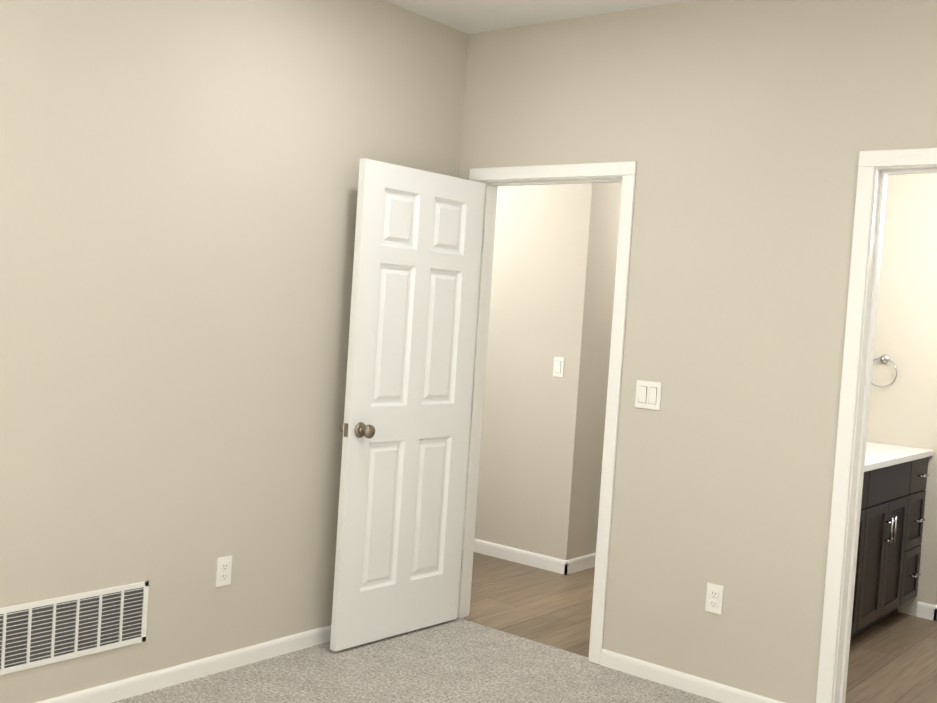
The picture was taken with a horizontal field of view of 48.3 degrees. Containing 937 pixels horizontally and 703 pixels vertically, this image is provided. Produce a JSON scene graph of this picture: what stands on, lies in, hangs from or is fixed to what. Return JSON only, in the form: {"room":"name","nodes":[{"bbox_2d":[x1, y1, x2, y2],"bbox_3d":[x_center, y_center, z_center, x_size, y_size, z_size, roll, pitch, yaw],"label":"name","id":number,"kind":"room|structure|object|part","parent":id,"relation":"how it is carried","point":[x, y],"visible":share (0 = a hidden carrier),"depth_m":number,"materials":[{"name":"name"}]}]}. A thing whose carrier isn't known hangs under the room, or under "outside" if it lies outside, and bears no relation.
{"room":"empty bedroom","nodes":[
{"label":"empty bedroom","id":0,"kind":"room"},
{"bbox_2d":[0,0,467,702],"bbox_3d":[-1.463,-0.138,3.337,0.120,2.760,4.460,6,3,39],"label":"wall","id":1,"kind":"structure","parent":0,"point":[178,194],"depth_m":3.80,"materials":[{"name":"paint"}]},
{"bbox_2d":[0,581,148,675],"bbox_3d":[-1.404,0.927,3.434,0.009,0.220,0.803,6,3,39],"label":"air vent","id":2,"kind":"object","parent":1,"relation":"in","point":[44,632],"visible":1,"depth_m":3.52,"materials":[{"name":"white metal"}]},
{"bbox_2d":[35,625,330,702],"bbox_3d":[-1.498,1.189,3.347,0.012,0.067,4.220,6,3,39],"label":"baseboard","id":3,"kind":"structure","parent":1,"relation":"attached to","point":[111,692],"depth_m":3.92,"materials":[{"name":"white wood"}]},
{"bbox_2d":[216,555,231,586],"bbox_3d":[-0.936,0.843,4.003,0.008,0.114,0.070,6,3,39],"label":"electrical outlet","id":4,"kind":"object","parent":1,"relation":"attached to","point":[223,572],"visible":1,"depth_m":4.00,"materials":[{"name":"white plastic"}]},
{"bbox_2d":[112,618,721,702],"bbox_3d":[-0.034,1.414,2.180,3.780,0.100,4.250,6,3,39],"label":"floor carpet","id":5,"kind":"object","parent":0,"point":[458,660],"visible":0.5,"depth_m":4.11,"materials":[{"name":"grey carpet"}]},
{"bbox_2d":[383,0,692,33],"bbox_3d":[0.139,-1.502,3.959,6.420,0.120,7.410,6,3,39],"label":"ceiling","id":6,"kind":"structure","parent":0,"point":[470,16],"depth_m":4.46,"materials":[{"name":"paint"}]},
{"bbox_2d":[475,183,621,559],"bbox_3d":[0.309,-0.178,7.364,2.370,2.760,1.870,6,3,39],"label":"wall","id":7,"kind":"structure","parent":0,"point":[551,298],"depth_m":6.07,"materials":[{"name":"paint"}]},
{"bbox_2d":[474,538,567,574],"bbox_3d":[-0.365,1.140,6.679,2.383,0.079,0.012,6,3,39],"label":"baseboard","id":8,"kind":"structure","parent":7,"relation":"attached to","point":[540,561],"depth_m":6.13,"materials":[{"name":"white wood"}]},
{"bbox_2d":[553,357,563,376],"bbox_3d":[0.515,0.089,5.984,0.070,0.114,0.011,6,3,39],"label":"light switch","id":9,"kind":"object","parent":7,"relation":"attached to","point":[558,367],"visible":1,"depth_m":5.98,"materials":[{"name":"white plastic"}]},
{"bbox_2d":[564,553,595,574],"bbox_3d":[1.104,1.239,6.616,0.012,0.079,1.763,6,3,39],"label":"baseboard","id":10,"kind":"structure","parent":7,"relation":"attached to","point":[577,564],"depth_m":6.04,"materials":[{"name":"white wood"}]},
{"bbox_2d":[459,0,936,702],"bbox_3d":[0.037,-0.101,4.915,5.033,2.760,0.120,6,3,39],"label":"wall","id":11,"kind":"structure","parent":0,"point":[752,129],"depth_m":4.06,"materials":[{"name":"paint"}]},
{"bbox_2d":[457,161,636,664],"bbox_3d":[0.324,0.239,4.678,0.882,2.120,0.152,6,3,39],"label":"door frame","id":12,"kind":"structure","parent":11,"relation":"attached to","point":[494,178],"depth_m":4.49,"materials":[{"name":"white wood"}]},
{"bbox_2d":[330,158,484,650],"bbox_3d":[-0.249,0.231,4.553,0.179,2.022,0.754,6,3,41],"label":"door","id":13,"kind":"structure","parent":12,"relation":"attached to","point":[404,426],"depth_m":4.51,"materials":[{"name":"white wood"}]},
{"bbox_3d":[-0.470,0.322,4.309,0.179,0.065,0.096,6,3,41],"label":"knob","id":14,"kind":"part","parent":13,"relation":"part of","materials":[{"name":"silver metal"}]},
{"bbox_2d":[635,380,661,409],"bbox_3d":[0.732,0.178,4.265,0.116,0.114,0.011,6,3,39],"label":"bedroom light switch","id":15,"kind":"object","parent":11,"relation":"attached to","point":[648,395],"visible":1,"depth_m":4.26,"materials":[{"name":"white plastic"}]},
{"bbox_2d":[600,649,784,702],"bbox_3d":[0.912,1.318,4.102,0.913,0.067,0.012,6,3,39],"label":"baseboard","id":16,"kind":"structure","parent":11,"relation":"attached to","point":[706,688],"depth_m":4.15,"materials":[{"name":"white wood"}]},
{"bbox_2d":[705,582,723,614],"bbox_3d":[0.959,0.964,4.072,0.070,0.114,0.008,6,3,39],"label":"electrical outlet","id":17,"kind":"object","parent":11,"relation":"attached to","point":[714,597],"visible":1,"depth_m":4.07,"materials":[{"name":"white plastic"}]},
{"bbox_2d":[816,148,936,702],"bbox_3d":[1.688,0.371,3.575,0.811,2.120,0.152,6,3,39],"label":"door frame","id":18,"kind":"structure","parent":11,"relation":"attached to","point":[876,168],"depth_m":3.75,"materials":[{"name":"white wood"}]},
{"bbox_2d":[464,552,936,702],"bbox_3d":[1.577,1.374,6.080,6.420,0.088,3.840,6,3,39],"label":"floor","id":19,"kind":"structure","parent":0,"point":[893,658],"depth_m":5.04,"materials":[{"name":"brown wood"}]},
{"bbox_2d":[850,454,932,639],"bbox_3d":[1.615,0.946,4.953,0.582,0.856,1.866,6,3,39],"label":"bathroom vanity","id":20,"kind":"object","parent":19,"relation":"on","point":[892,519],"depth_m":5.06,"materials":[{"name":"black wood"}]},
{"bbox_2d":[864,442,932,469],"bbox_3d":[1.635,0.503,4.937,0.567,0.031,1.876,6,3,39],"label":"countertop","id":21,"kind":"structure","parent":20,"relation":"on","point":[876,454],"depth_m":5.21,"materials":[{"name":"white stone"}]},
{"bbox_2d":[866,173,936,614],"bbox_3d":[2.536,0.019,6.019,0.540,2.760,0.920,6,3,39],"label":"wall","id":22,"kind":"structure","parent":0,"point":[905,340],"depth_m":5.58,"materials":[{"name":"paint"}]},
{"bbox_2d":[871,355,896,387],"bbox_3d":[2.236,0.106,5.638,0.165,0.180,0.046,6,3,39],"label":"towel ring","id":23,"kind":"object","parent":22,"relation":"attached to","point":[884,358],"visible":0.69,"depth_m":5.62,"materials":[{"name":"silver metal"}]},
{"bbox_2d":[914,344,936,615],"bbox_3d":[2.568,0.040,5.551,0.100,2.760,0.232,6,3,39],"label":"wall","id":24,"kind":"structure","parent":0,"point":[927,587],"depth_m":5.50,"materials":[{"name":"paint"}]},
{"bbox_2d":[916,602,936,620],"bbox_3d":[2.414,1.368,5.498,0.099,0.079,0.012,6,3,39],"label":"baseboard","id":25,"kind":"structure","parent":24,"relation":"attached to","point":[925,610],"depth_m":5.50,"materials":[{"name":"white wood"}]},
{"bbox_2d":[933,604,936,620],"bbox_3d":[2.507,1.372,5.544,0.012,0.079,0.200,6,3,39],"label":"baseboard return","id":26,"kind":"object","parent":24,"relation":"attached to","point":[935,607],"visible":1,"depth_m":5.47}
]}

